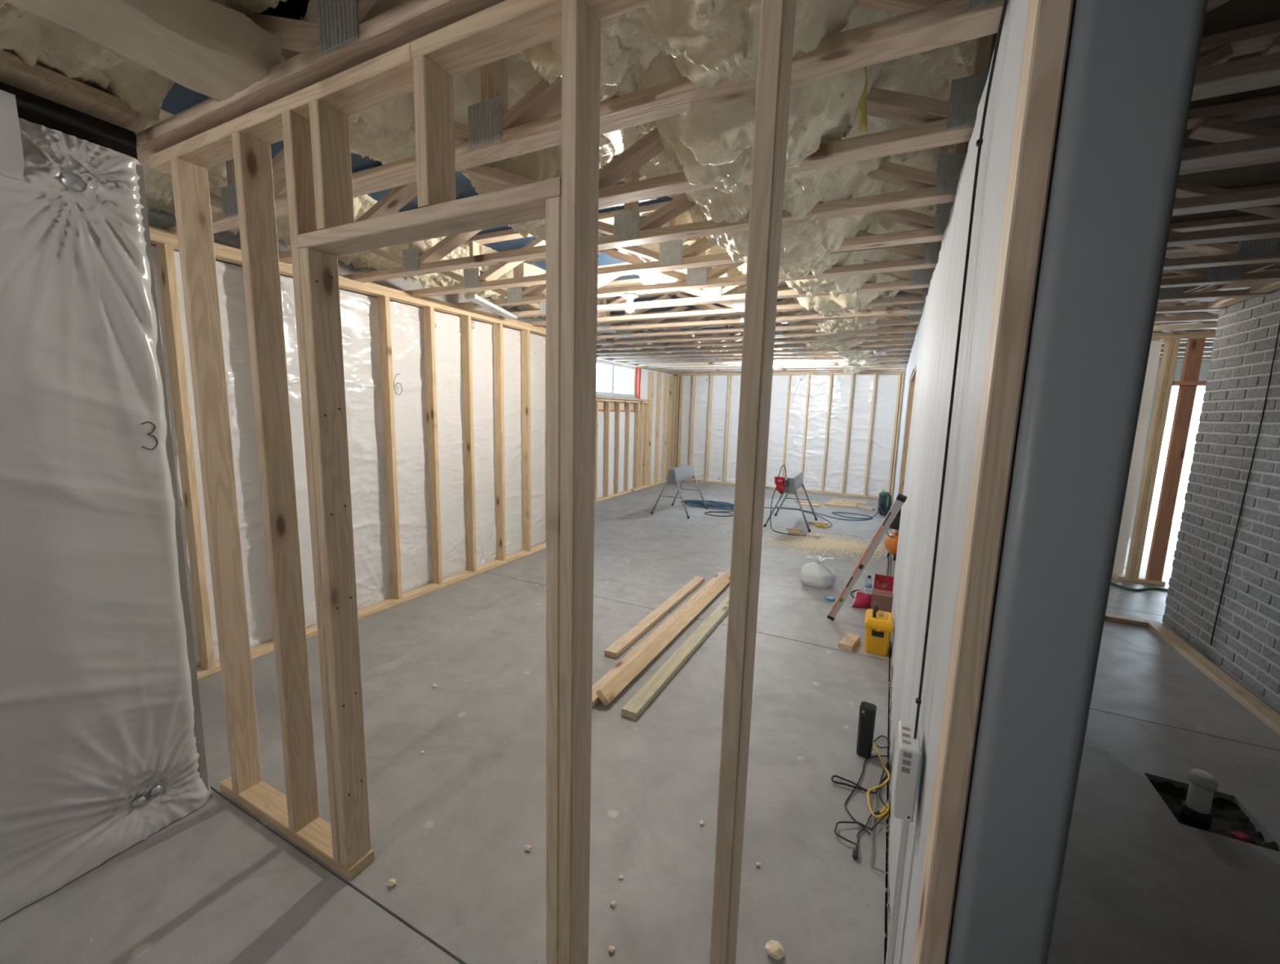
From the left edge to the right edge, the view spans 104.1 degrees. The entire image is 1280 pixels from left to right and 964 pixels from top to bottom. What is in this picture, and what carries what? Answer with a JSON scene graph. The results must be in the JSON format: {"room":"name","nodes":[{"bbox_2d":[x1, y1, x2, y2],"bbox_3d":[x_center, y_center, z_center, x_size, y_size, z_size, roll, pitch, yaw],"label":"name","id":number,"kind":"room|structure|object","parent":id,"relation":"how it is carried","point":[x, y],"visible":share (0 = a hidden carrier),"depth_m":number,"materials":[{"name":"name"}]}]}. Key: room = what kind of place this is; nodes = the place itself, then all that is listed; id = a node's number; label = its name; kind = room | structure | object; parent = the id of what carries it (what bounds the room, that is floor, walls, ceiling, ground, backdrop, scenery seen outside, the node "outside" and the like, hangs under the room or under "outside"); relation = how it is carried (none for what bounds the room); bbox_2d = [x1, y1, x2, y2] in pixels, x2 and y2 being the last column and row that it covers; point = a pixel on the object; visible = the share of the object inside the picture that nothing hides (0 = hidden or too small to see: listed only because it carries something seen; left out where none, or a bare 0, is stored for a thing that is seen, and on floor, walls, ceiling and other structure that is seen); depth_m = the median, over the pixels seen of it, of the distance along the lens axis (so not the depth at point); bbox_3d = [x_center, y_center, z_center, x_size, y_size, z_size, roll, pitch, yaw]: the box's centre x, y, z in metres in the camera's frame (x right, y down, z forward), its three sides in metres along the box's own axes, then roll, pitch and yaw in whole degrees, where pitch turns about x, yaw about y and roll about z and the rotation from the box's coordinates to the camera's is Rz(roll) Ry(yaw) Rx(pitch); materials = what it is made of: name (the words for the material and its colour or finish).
{"room":"unfinished basement","nodes":[
{"label":"unfinished basement","id":0,"kind":"room"},
{"bbox_2d":[131,164,208,805],"bbox_3d":[-3.051,0.359,-0.179,0.570,2.360,4.860,6,9,26],"label":"wall","id":1,"kind":"structure","parent":0,"point":[198,731],"depth_m":1.85,"materials":[{"name":"concrete"}]},
{"bbox_2d":[0,81,137,159],"bbox_3d":[-3.032,-0.865,-0.348,0.540,0.110,4.860,6,9,26],"label":"trim","id":2,"kind":"structure","parent":1,"relation":"on","point":[31,108],"depth_m":1.55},
{"bbox_2d":[0,50,140,127],"bbox_3d":[-2.827,-0.914,-0.475,0.330,0.035,4.830,6,9,26],"label":"beam","id":3,"kind":"structure","parent":2,"relation":"on","point":[40,81],"depth_m":1.47,"materials":[{"name":"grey wood"}]},
{"bbox_2d":[0,117,211,920],"bbox_3d":[-2.462,0.185,1.088,0.794,2.367,2.068,6,9,26],"label":"plastic sheet","id":4,"kind":"object","parent":1,"relation":"attached to","point":[97,708],"visible":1,"depth_m":1.61,"materials":[{"name":"white plastic"}]},
{"bbox_2d":[0,89,24,180],"bbox_3d":[-2.167,-0.876,0.634,0.026,0.220,1.780,6,9,26],"label":"plastic sheet","id":5,"kind":"object","parent":4,"relation":"on","point":[11,155],"visible":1,"depth_m":1.40,"materials":[{"name":"white plastic"}]},
{"bbox_2d":[61,172,85,191],"bbox_3d":[-1.746,-0.923,1.537,0.021,0.052,0.052,6,9,26],"label":"washer","id":6,"kind":"object","parent":4,"relation":"in","point":[70,181],"depth_m":1.53,"materials":[{"name":"silver metal"}]},
{"bbox_2d":[132,795,146,808],"bbox_3d":[-1.820,1.161,1.813,0.021,0.036,0.036,6,9,26],"label":"washer","id":7,"kind":"object","parent":4,"relation":"in","point":[140,802],"depth_m":1.81,"materials":[{"name":"silver metal"}]},
{"bbox_2d":[150,785,163,796],"bbox_3d":[-1.799,1.149,1.857,0.021,0.036,0.036,6,9,26],"label":"washer","id":8,"kind":"object","parent":4,"relation":"in","point":[157,791],"depth_m":1.85,"materials":[{"name":"silver metal"}]},
{"bbox_2d":[146,208,546,667],"bbox_3d":[-1.871,-0.479,4.356,0.170,2.790,4.250,6,9,26],"label":"wall","id":9,"kind":"structure","parent":0,"point":[162,220],"depth_m":3.62,"materials":[{"name":"concrete"}]},
{"bbox_2d":[149,226,546,679],"bbox_3d":[-1.715,-0.296,4.323,0.109,2.445,4.210,6,9,26],"label":"wall frame","id":10,"kind":"object","parent":9,"relation":"attached to","point":[166,242],"visible":0.52,"depth_m":3.94,"materials":[{"name":"brown wood"}]},
{"bbox_2d":[151,245,545,667],"bbox_3d":[-1.782,-0.270,4.292,0.059,2.338,4.088,6,9,26],"label":"plastic sheet","id":11,"kind":"object","parent":10,"relation":"attached to","point":[358,312],"visible":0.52,"depth_m":3.92,"materials":[{"name":"white plastic"}]},
{"bbox_2d":[595,338,675,412],"bbox_3d":[-0.499,-1.161,9.356,0.250,2.790,6.000,6,9,26],"label":"wall","id":12,"kind":"structure","parent":0,"point":[598,340],"depth_m":9.17,"materials":[{"name":"concrete"}]},
{"bbox_2d":[594,357,677,502],"bbox_3d":[-0.482,-0.969,9.203,0.250,2.453,5.479,6,9,26],"label":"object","id":13,"kind":"structure","parent":12,"relation":"in","point":[612,379],"depth_m":9.84,"materials":[{"name":"brown"}]},
{"bbox_2d":[597,411,667,497],"bbox_3d":[-0.486,-0.527,9.195,0.018,1.520,5.380,6,9,26],"label":"plastic sheet","id":14,"kind":"object","parent":13,"relation":"attached to","point":[601,414],"visible":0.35,"depth_m":9.43,"materials":[{"name":"white plastic"}]},
{"bbox_2d":[640,368,673,413],"bbox_3d":[0.381,-1.919,10.673,0.013,0.860,1.660,6,9,26],"label":"plastic sheet","id":15,"kind":"object","parent":13,"relation":"attached to","point":[644,373],"visible":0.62,"depth_m":10.49,"materials":[{"name":"white plastic"}]},
{"bbox_2d":[0,480,1279,963],"bbox_3d":[1.661,1.246,3.383,10.200,0.160,15.200,6,9,26],"label":"floor","id":16,"kind":"structure","parent":0,"point":[1140,883],"depth_m":2.06,"materials":[{"name":"concrete"}]},
{"bbox_2d":[88,524,883,961],"bbox_3d":[-0.011,1.072,3.700,3.298,0.004,6.692,6,9,26],"label":"floor grit","id":17,"kind":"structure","parent":16,"relation":"on","point":[91,940],"depth_m":2.09,"materials":[{"name":"plastic"}]},
{"bbox_2d":[148,0,1073,963],"bbox_3d":[-0.574,0.174,1.373,2.535,2.414,0.089,6,9,26],"label":"frame","id":18,"kind":"object","parent":16,"relation":"on","point":[312,122],"visible":1,"depth_m":1.17,"materials":[{"name":"brown wood"}]},
{"bbox_2d":[888,0,1028,963],"bbox_3d":[1.353,0.066,2.447,0.022,2.400,3.564,6,9,26],"label":"wall","id":19,"kind":"structure","parent":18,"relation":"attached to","point":[941,308],"depth_m":1.29,"materials":[{"name":"grey paint"}]},
{"bbox_2d":[604,576,704,658],"bbox_3d":[0.190,1.018,3.992,0.090,0.038,1.710,6,9,26],"label":"lumber","id":20,"kind":"object","parent":16,"relation":"on","point":[622,644],"visible":1,"depth_m":3.74,"materials":[{"name":"brown wood"}]},
{"bbox_2d":[591,571,724,707],"bbox_3d":[0.264,1.048,3.795,0.089,0.038,2.480,6,9,26],"label":"lumber","id":21,"kind":"object","parent":16,"relation":"on","point":[595,699],"visible":0.46,"depth_m":3.38,"materials":[{"name":"brown wood"}]},
{"bbox_2d":[595,568,730,706],"bbox_3d":[0.360,1.020,3.799,0.085,0.086,2.500,6,9,26],"label":"lumber","id":22,"kind":"object","parent":16,"relation":"on","point":[615,684],"visible":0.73,"depth_m":3.28,"materials":[{"name":"brown wood"}]},
{"bbox_2d":[621,595,728,719],"bbox_3d":[0.464,1.079,3.624,0.089,0.038,2.310,6,9,26],"label":"lumber","id":23,"kind":"object","parent":16,"relation":"on","point":[638,703],"visible":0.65,"depth_m":3.07,"materials":[{"name":"beige wood"}]},
{"bbox_2d":[650,464,707,518],"bbox_3d":[0.650,0.119,7.958,0.646,0.726,0.906,5,9,25],"label":"sawhorse","id":24,"kind":"object","parent":16,"relation":"on","point":[676,474],"visible":1,"depth_m":7.70,"materials":[{"name":"grey metal"}]},
{"bbox_2d":[680,499,733,510],"bbox_3d":[1.214,0.382,8.442,1.120,0.077,0.426,6,9,26],"label":"coil","id":25,"kind":"object","parent":16,"relation":"on","point":[722,506],"visible":0.86,"depth_m":8.40,"materials":[{"name":"blue"}]},
{"bbox_2d":[764,939,784,959],"bbox_3d":[0.403,1.389,1.485,0.048,0.031,0.054,-5,10,-38],"label":"crumb","id":26,"kind":"object","parent":16,"relation":"on","point":[774,948],"visible":1,"depth_m":1.48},
{"bbox_2d":[763,471,817,532],"bbox_3d":[2.240,0.255,7.306,0.646,0.726,0.906,5,9,24],"label":"sawhorse","id":27,"kind":"object","parent":16,"relation":"on","point":[795,481],"visible":0.99,"depth_m":7.00,"materials":[{"name":"grey metal"}]},
{"bbox_2d":[769,464,807,535],"bbox_3d":[2.002,0.235,6.715,0.264,0.907,0.500,-3,9,-27],"label":"saw","id":28,"kind":"object","parent":27,"relation":"on","point":[781,483],"visible":1,"depth_m":6.80,"materials":[{"name":"red"}]},
{"bbox_2d":[703,527,892,568],"bbox_3d":[2.003,0.740,6.353,2.202,0.011,1.929,6,9,26],"label":"sawdust","id":29,"kind":"object","parent":16,"relation":"on","point":[831,544],"visible":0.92,"depth_m":6.16},
{"bbox_2d":[799,554,836,588],"bbox_3d":[1.678,0.835,4.711,0.336,0.269,0.287,6,9,26],"label":"bag","id":30,"kind":"object","parent":16,"relation":"on","point":[816,574],"visible":1,"depth_m":4.63,"materials":[{"name":"white plastic"}]},
{"bbox_2d":[764,506,879,520],"bbox_3d":[2.676,0.453,8.082,2.429,0.126,0.598,4,8,14],"label":"extension cord","id":31,"kind":"object","parent":16,"relation":"on","point":[870,517],"visible":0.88,"depth_m":7.97,"materials":[{"name":"blue plastic"}]},
{"bbox_2d":[838,632,860,652],"bbox_3d":[1.470,1.123,3.504,0.089,0.039,0.214,8,10,37],"label":"wood block","id":32,"kind":"object","parent":16,"relation":"on","point":[850,641],"visible":1,"depth_m":3.46,"materials":[{"name":"brown wood"}]},
{"bbox_2d":[834,821,871,859],"bbox_3d":[0.795,1.344,1.896,0.111,0.019,0.172,8,11,39],"label":"lead","id":33,"kind":"object","parent":16,"relation":"on","point":[855,855],"visible":1,"depth_m":1.88,"materials":[{"name":"black rubber"}]},
{"bbox_2d":[831,774,888,794],"bbox_3d":[0.972,1.310,2.160,0.268,0.013,0.108,1,8,-2],"label":"lead","id":34,"kind":"object","parent":16,"relation":"on","point":[858,787],"visible":1,"depth_m":2.16,"materials":[{"name":"black rubber"}]},
{"bbox_2d":[850,590,871,608],"bbox_3d":[1.868,0.982,4.169,0.200,0.140,0.080,3,8,9],"label":"snack bag","id":35,"kind":"object","parent":16,"relation":"on","point":[862,600],"visible":0.88,"depth_m":4.16,"materials":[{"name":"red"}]},
{"bbox_2d":[856,701,876,758],"bbox_3d":[1.069,1.171,2.358,0.070,0.247,0.063,7,10,32],"label":"modem","id":36,"kind":"object","parent":16,"relation":"on","point":[868,711],"visible":1,"depth_m":2.34,"materials":[{"name":"black plastic"}]},
{"bbox_2d":[844,755,888,835],"bbox_3d":[0.979,1.315,2.162,0.118,0.012,0.546,7,10,32],"label":"power cord","id":37,"kind":"object","parent":16,"relation":"on","point":[868,757],"visible":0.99,"depth_m":2.13,"materials":[{"name":"black plastic"}]},
{"bbox_2d":[826,493,906,620],"bbox_3d":[1.573,0.580,3.528,0.059,1.118,0.711,0,8,-10],"label":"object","id":38,"kind":"object","parent":16,"relation":"on","point":[900,499],"visible":1,"depth_m":3.44,"materials":[{"name":"silver metal"}]},
{"bbox_2d":[864,575,872,591],"bbox_3d":[2.111,0.930,4.604,0.065,0.140,0.065,6,9,26],"label":"water bottle","id":39,"kind":"object","parent":16,"relation":"on","point":[868,583],"visible":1,"depth_m":4.58,"materials":[{"name":"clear plastic"}]},
{"bbox_2d":[863,603,893,656],"bbox_3d":[1.639,0.995,3.434,0.176,0.321,0.234,6,9,26],"label":"toolbox","id":40,"kind":"object","parent":16,"relation":"on","point":[878,624],"visible":1,"depth_m":3.36,"materials":[{"name":"yellow plastic"}]},
{"bbox_2d":[866,744,889,817],"bbox_3d":[1.048,1.303,2.191,0.087,0.014,0.481,6,9,26],"label":"cable","id":41,"kind":"object","parent":16,"relation":"on","point":[875,745],"visible":0.98,"depth_m":2.13,"materials":[{"name":"yellow plastic"}]},
{"bbox_2d":[869,793,888,874],"bbox_3d":[0.925,1.343,1.925,0.061,0.010,0.389,6,9,26],"label":"lead","id":42,"kind":"object","parent":16,"relation":"on","point":[873,811],"visible":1,"depth_m":1.86,"materials":[{"name":"grey rubber"}]},
{"bbox_2d":[870,588,893,613],"bbox_3d":[1.989,0.987,4.109,0.155,0.162,0.150,6,9,26],"label":"carton","id":43,"kind":"object","parent":16,"relation":"on","point":[884,598],"visible":0.78,"depth_m":4.05,"materials":[{"name":"pink cardboard"}]},
{"bbox_2d":[873,573,893,591],"bbox_3d":[2.102,0.934,4.315,0.150,0.215,0.172,6,9,26],"label":"carton","id":44,"kind":"object","parent":43,"relation":"on","point":[882,582],"visible":0.41,"depth_m":4.28,"materials":[{"name":"red cardboard"}]},
{"bbox_2d":[877,488,891,516],"bbox_3d":[3.964,0.335,8.087,0.181,0.407,0.406,5,9,21],"label":"tool case","id":45,"kind":"object","parent":16,"relation":"on","point":[884,498],"visible":0.99,"depth_m":8.04,"materials":[{"name":"teal plastic"}]},
{"bbox_2d":[883,631,893,945],"bbox_3d":[1.310,1.262,2.605,0.042,0.011,3.511,6,9,26],"label":"strip","id":46,"kind":"object","parent":16,"relation":"on","point":[891,659],"visible":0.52,"depth_m":2.27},
{"bbox_2d":[884,507,901,560],"bbox_3d":[2.882,0.580,5.610,0.230,0.593,0.245,6,9,26],"label":"air compressor","id":47,"kind":"object","parent":16,"relation":"on","point":[891,541],"visible":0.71,"depth_m":5.55,"materials":[{"name":"orange metal"}]},
{"bbox_2d":[892,345,913,529],"bbox_3d":[3.972,-0.607,7.614,0.019,2.400,4.200,6,9,26],"label":"plastic sheet","id":48,"kind":"object","parent":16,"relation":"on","point":[907,377],"visible":0.87,"depth_m":6.77,"materials":[{"name":"grey plastic"}]},
{"bbox_2d":[945,0,1208,963],"bbox_3d":[0.634,0.284,0.786,0.158,2.428,0.188,6,9,26],"label":"steel column","id":49,"kind":"structure","parent":16,"relation":"on","point":[1131,66],"depth_m":0.69,"materials":[{"name":"grey metal"}]},
{"bbox_2d":[1104,613,1147,626],"bbox_3d":[3.559,1.078,4.206,1.035,0.038,0.089,6,9,26],"label":"plate","id":50,"kind":"object","parent":16,"relation":"on","point":[1108,617],"visible":0.35,"depth_m":4.01,"materials":[{"name":"brown wood"}]},
{"bbox_2d":[1110,582,1168,591],"bbox_3d":[4.862,1.029,4.836,1.209,0.024,0.223,6,9,26],"label":"garden hose","id":51,"kind":"object","parent":16,"relation":"on","point":[1112,583],"visible":0.38,"depth_m":4.82,"materials":[{"name":"teal"}]},
{"bbox_2d":[1114,333,1215,586],"bbox_3d":[5.436,-0.158,4.741,1.300,2.429,0.089,6,9,26],"label":"stud wall framing","id":52,"kind":"object","parent":16,"relation":"on","point":[1188,382],"visible":0.77,"depth_m":4.86,"materials":[{"name":"brown wood"}]},
{"bbox_2d":[1179,768,1218,829],"bbox_3d":[2.299,1.298,2.051,0.088,0.208,0.087,6,9,26],"label":"stub","id":53,"kind":"object","parent":16,"relation":"on","point":[1195,811],"visible":1,"depth_m":2.03,"materials":[{"name":"white plastic"}]},
{"bbox_2d":[1144,619,1279,735],"bbox_3d":[3.334,1.315,2.511,0.089,0.038,3.340,6,9,26],"label":"plate","id":54,"kind":"object","parent":16,"relation":"on","point":[1255,705],"visible":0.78,"depth_m":3.11,"materials":[{"name":"brown wood"}]},
{"bbox_2d":[1230,831,1250,841],"bbox_3d":[2.380,1.406,1.979,0.050,0.018,0.035,1,8,-2],"label":"chip","id":55,"kind":"object","parent":16,"relation":"on","point":[1240,836],"visible":0.91,"depth_m":1.97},
{"bbox_2d":[160,0,1279,349],"bbox_3d":[1.782,-1.605,2.951,10.100,0.030,15.200,6,9,26],"label":"ceiling","id":56,"kind":"structure","parent":0,"point":[1232,15],"depth_m":2.37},
{"bbox_2d":[0,0,287,121],"bbox_3d":[-0.978,-1.097,0.498,2.655,0.467,1.498,6,9,26],"label":"foam","id":57,"kind":"object","parent":56,"relation":"attached to","point":[33,38],"visible":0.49,"depth_m":1.37,"materials":[{"name":"beige"}]},
{"bbox_2d":[122,0,506,168],"bbox_3d":[0.613,-1.097,0.571,9.500,0.360,0.100,6,9,26],"label":"truss","id":58,"kind":"object","parent":56,"relation":"attached to","point":[347,34],"visible":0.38,"depth_m":1.25,"materials":[{"name":"brown wood"}]},
{"bbox_2d":[142,0,975,288],"bbox_3d":[-0.541,-1.374,2.507,3.722,0.467,2.380,6,9,26],"label":"foam","id":59,"kind":"object","parent":56,"relation":"attached to","point":[707,43],"visible":0.28,"depth_m":1.65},
{"bbox_2d":[857,66,867,133],"bbox_3d":[0.581,-1.129,1.350,0.093,0.340,0.041,1,8,-4],"label":"strap","id":60,"kind":"object","parent":59,"relation":"hanging from","point":[862,106],"visible":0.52,"depth_m":1.37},
{"bbox_2d":[162,0,1008,235],"bbox_3d":[0.832,-1.153,1.003,9.500,0.360,0.100,6,9,26],"label":"truss","id":61,"kind":"object","parent":56,"relation":"attached to","point":[493,133],"visible":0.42,"depth_m":1.42,"materials":[{"name":"brown wood"}]},
{"bbox_2d":[462,207,935,335],"bbox_3d":[0.429,-1.624,4.421,3.708,0.468,2.013,6,9,26],"label":"foam","id":62,"kind":"object","parent":56,"relation":"attached to","point":[833,304],"visible":0.2,"depth_m":3.56,"materials":[{"name":"beige"}]},
{"bbox_2d":[278,0,1279,264],"bbox_3d":[1.051,-1.209,1.435,9.500,0.360,0.100,6,9,26],"label":"truss","id":63,"kind":"object","parent":56,"relation":"attached to","point":[937,123],"visible":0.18,"depth_m":1.56,"materials":[{"name":"brown wood"}]},
{"bbox_2d":[655,345,907,370],"bbox_3d":[4.553,-2.110,8.347,9.500,0.360,0.095,6,9,26],"label":"truss","id":64,"kind":"object","parent":56,"relation":"attached to","point":[872,366],"visible":0.11,"depth_m":9.20,"materials":[{"name":"brown wood"}]},
{"bbox_2d":[666,350,906,372],"bbox_3d":[4.772,-2.166,8.779,9.500,0.360,0.095,6,9,26],"label":"truss","id":65,"kind":"object","parent":56,"relation":"attached to","point":[864,368],"visible":0.1,"depth_m":9.61,"materials":[{"name":"brown wood"}]},
{"bbox_2d":[675,355,906,373],"bbox_3d":[4.991,-2.222,9.211,9.500,0.360,0.095,6,9,26],"label":"truss","id":66,"kind":"object","parent":56,"relation":"attached to","point":[866,371],"visible":0.12,"depth_m":10.10,"materials":[{"name":"brown wood"}]},
{"bbox_2d":[343,19,1279,282],"bbox_3d":[1.270,-1.266,1.867,9.500,0.360,0.100,6,9,26],"label":"truss","id":67,"kind":"object","parent":56,"relation":"attached to","point":[628,228],"visible":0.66,"depth_m":2.06,"materials":[{"name":"brown wood"}]},
{"bbox_2d":[404,93,1279,297],"bbox_3d":[1.489,-1.322,2.299,9.500,0.360,0.100,6,9,26],"label":"truss","id":68,"kind":"object","parent":56,"relation":"attached to","point":[1219,123],"visible":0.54,"depth_m":2.43,"materials":[{"name":"brown wood"}]},
{"bbox_2d":[782,304,902,373],"bbox_3d":[2.639,-1.973,7.274,2.352,0.464,5.149,6,9,26],"label":"foam","id":69,"kind":"object","parent":56,"relation":"attached to","point":[841,346],"visible":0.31,"depth_m":5.92,"materials":[{"name":"beige"}]},
{"bbox_2d":[453,157,1279,309],"bbox_3d":[1.708,-1.378,2.731,9.500,0.360,0.100,6,9,26],"label":"truss","id":70,"kind":"object","parent":56,"relation":"attached to","point":[928,257],"visible":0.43,"depth_m":2.90,"materials":[{"name":"brown wood"}]},
{"bbox_2d":[464,293,517,319],"bbox_3d":[-1.239,-1.473,4.228,0.080,0.030,0.900,2,8,6],"label":"strip light","id":71,"kind":"object","parent":70,"relation":"attached to","point":[477,300],"visible":1,"depth_m":4.14,"materials":[{"name":"white plastic"}]},
{"bbox_2d":[622,293,637,312],"bbox_3d":[-0.074,-1.312,3.671,0.114,0.129,0.114,6,9,26],"label":"bulb","id":72,"kind":"object","parent":70,"relation":"attached to","point":[629,306],"visible":1,"depth_m":3.65,"materials":[{"name":"beige"}]},
{"bbox_2d":[491,182,1279,319],"bbox_3d":[1.925,-1.434,3.161,9.500,0.360,0.095,6,9,26],"label":"truss","id":73,"kind":"object","parent":56,"relation":"attached to","point":[1266,250],"visible":0.33,"depth_m":3.22,"materials":[{"name":"brown wood"}]},
{"bbox_2d":[526,213,1279,327],"bbox_3d":[2.144,-1.490,3.593,9.500,0.360,0.095,6,9,26],"label":"truss","id":74,"kind":"object","parent":56,"relation":"attached to","point":[1230,274],"visible":0.23,"depth_m":3.02,"materials":[{"name":"brown wood"}]},
{"bbox_2d":[596,312,1217,358],"bbox_3d":[3.458,-1.828,6.186,9.500,0.360,0.095,6,9,26],"label":"truss","id":75,"kind":"object","parent":56,"relation":"attached to","point":[906,347],"visible":0.27,"depth_m":6.88,"materials":[{"name":"brown wood"}]},
{"bbox_2d":[596,298,1219,354],"bbox_3d":[3.239,-1.772,5.754,9.500,0.360,0.095,6,9,26],"label":"truss","id":76,"kind":"object","parent":56,"relation":"attached to","point":[908,342],"visible":0.16,"depth_m":6.43,"materials":[{"name":"brown wood"}]},
{"bbox_2d":[606,312,1217,360],"bbox_3d":[3.677,-1.885,6.618,9.500,0.360,0.095,6,9,26],"label":"truss","id":77,"kind":"object","parent":56,"relation":"attached to","point":[1207,344],"visible":0.27,"depth_m":7.38,"materials":[{"name":"brown wood"}]},
{"bbox_2d":[620,320,1216,364],"bbox_3d":[3.896,-1.941,7.050,9.500,0.360,0.095,6,9,26],"label":"truss","id":78,"kind":"object","parent":56,"relation":"attached to","point":[1206,349],"visible":0.16,"depth_m":7.79,"materials":[{"name":"brown wood"}]},
{"bbox_2d":[635,329,1212,365],"bbox_3d":[4.115,-1.997,7.482,9.500,0.360,0.095,6,9,26],"label":"truss","id":79,"kind":"object","parent":56,"relation":"attached to","point":[1180,354],"visible":0.16,"depth_m":8.21,"materials":[{"name":"brown wood"}]},
{"bbox_2d":[644,330,1211,368],"bbox_3d":[4.334,-2.053,7.914,9.500,0.360,0.095,6,9,26],"label":"truss","id":80,"kind":"object","parent":56,"relation":"attached to","point":[1179,358],"visible":0.16,"depth_m":8.73,"materials":[{"name":"brown wood"}]},
{"bbox_2d":[596,282,1262,350],"bbox_3d":[3.020,-1.716,5.322,9.500,0.360,0.095,6,9,26],"label":"truss","id":81,"kind":"object","parent":56,"relation":"attached to","point":[1237,286],"visible":0.19,"depth_m":5.88,"materials":[{"name":"brown wood"}]},
{"bbox_2d":[596,262,1275,339],"bbox_3d":[2.582,-1.603,4.457,9.500,0.360,0.095,6,9,26],"label":"truss","id":82,"kind":"object","parent":56,"relation":"attached to","point":[911,319],"visible":0.18,"depth_m":4.98,"materials":[{"name":"brown wood"}]},
{"bbox_2d":[596,239,1279,332],"bbox_3d":[2.363,-1.547,4.025,9.500,0.360,0.095,6,9,26],"label":"truss","id":83,"kind":"object","parent":56,"relation":"attached to","point":[1170,294],"visible":0.37,"depth_m":4.36,"materials":[{"name":"brown wood"}]},
{"bbox_2d":[596,267,1279,345],"bbox_3d":[2.801,-1.659,4.889,9.500,0.360,0.095,6,9,26],"label":"truss","id":84,"kind":"object","parent":56,"relation":"attached to","point":[913,329],"visible":0.18,"depth_m":5.32,"materials":[{"name":"brown wood"}]},
{"bbox_3d":[-0.044,-0.928,-0.726,9.500,0.360,0.100,6,9,26],"label":"truss","id":85,"kind":"object","parent":56,"relation":"attached to","visible":0},
{"bbox_2d":[5,0,282,101],"bbox_3d":[-1.658,-1.001,0.306,0.346,0.109,2.485,6,9,26],"label":"beam","id":86,"kind":"structure","parent":85,"relation":"attached to","point":[207,47],"depth_m":1.22,"materials":[{"name":"wood"}]},
{"bbox_2d":[675,354,905,497],"bbox_3d":[2.881,-1.262,10.683,5.100,2.790,0.190,6,9,26],"label":"wall","id":87,"kind":"structure","parent":0,"point":[902,354],"depth_m":10.12,"materials":[{"name":"concrete"}]},
{"bbox_2d":[674,372,905,500],"bbox_3d":[2.887,-1.057,10.526,4.585,2.429,0.089,6,9,26],"label":"wall frame","id":88,"kind":"object","parent":87,"relation":"attached to","point":[680,376],"visible":0.74,"depth_m":10.26,"materials":[{"name":"brown wood"}]},
{"bbox_2d":[680,374,904,496],"bbox_3d":[2.863,-1.063,10.594,4.680,2.360,0.040,6,9,26],"label":"plastic sheet","id":89,"kind":"object","parent":88,"relation":"attached to","point":[886,385],"visible":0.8,"depth_m":10.26,"materials":[{"name":"white plastic"}]},
{"bbox_2d":[1111,340,1162,577],"bbox_3d":[4.148,-0.301,5.500,2.035,2.430,0.100,6,9,26],"label":"wall","id":90,"kind":"structure","parent":0,"point":[1156,345],"depth_m":5.02,"materials":[{"name":"paint"}]},
{"bbox_2d":[1128,343,1212,537],"bbox_3d":[6.631,-0.652,7.136,4.965,2.790,0.150,6,9,26],"label":"wall","id":91,"kind":"structure","parent":0,"point":[1204,370],"depth_m":6.76,"materials":[{"name":"paint"}]},
{"bbox_2d":[1162,288,1279,712],"bbox_3d":[3.703,0.163,2.119,0.607,2.450,3.652,6,9,26],"label":"brick wall","id":92,"kind":"structure","parent":0,"point":[1246,643],"depth_m":3.33,"materials":[{"name":"grey brick"}]},
{"bbox_2d":[1205,280,1279,308],"bbox_3d":[3.459,-1.106,2.183,0.089,0.039,3.430,6,9,26],"label":"plate","id":93,"kind":"object","parent":92,"relation":"attached to","point":[1267,286],"visible":0.78,"depth_m":3.22,"materials":[{"name":"brown wood"}]},
{"bbox_2d":[1209,321,1279,644],"bbox_3d":[3.930,-0.041,3.229,0.007,2.350,0.067,6,9,26],"label":"cable","id":94,"kind":"object","parent":92,"relation":"attached to","point":[1278,331],"visible":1,"depth_m":3.22,"materials":[{"name":"black plastic"}]},
{"bbox_3d":[2.818,-0.293,5.193,0.070,2.430,9.820,6,9,26],"label":"wall","id":95,"kind":"structure","parent":0,"visible":0},
{"bbox_2d":[885,819,909,963],"bbox_3d":[0.685,1.120,1.334,0.016,0.560,0.030,6,9,26],"label":"conduit","id":96,"kind":"object","parent":95,"relation":"attached to","point":[904,824],"visible":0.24,"depth_m":1.32,"materials":[{"name":"white plastic"}]},
{"bbox_2d":[895,365,916,532],"bbox_3d":[2.635,-0.052,4.894,0.110,2.030,1.948,6,9,26],"label":"trim","id":97,"kind":"structure","parent":95,"relation":"attached to","point":[912,383],"depth_m":5.68,"materials":[{"name":"brown wood"}]},
{"bbox_2d":[892,720,920,822],"bbox_3d":[0.679,0.734,1.274,0.046,0.191,0.132,6,9,26],"label":"box","id":98,"kind":"object","parent":95,"relation":"attached to","point":[908,751],"visible":0.97,"depth_m":1.22,"materials":[{"name":"white plastic"}]},
{"bbox_2d":[910,315,922,377],"bbox_3d":[2.618,-1.254,4.745,0.013,0.390,1.950,6,9,26],"label":"plastic sheet","id":99,"kind":"object","parent":95,"relation":"attached to","point":[916,344],"visible":0.9,"depth_m":4.54,"materials":[{"name":"grey plastic"}]},
{"bbox_2d":[913,0,1008,739],"bbox_3d":[0.699,-0.191,1.104,0.017,1.681,0.177,5,9,22],"label":"cable","id":100,"kind":"object","parent":95,"relation":"attached to","point":[979,143],"visible":1,"depth_m":1.15,"materials":[{"name":"black plastic"}]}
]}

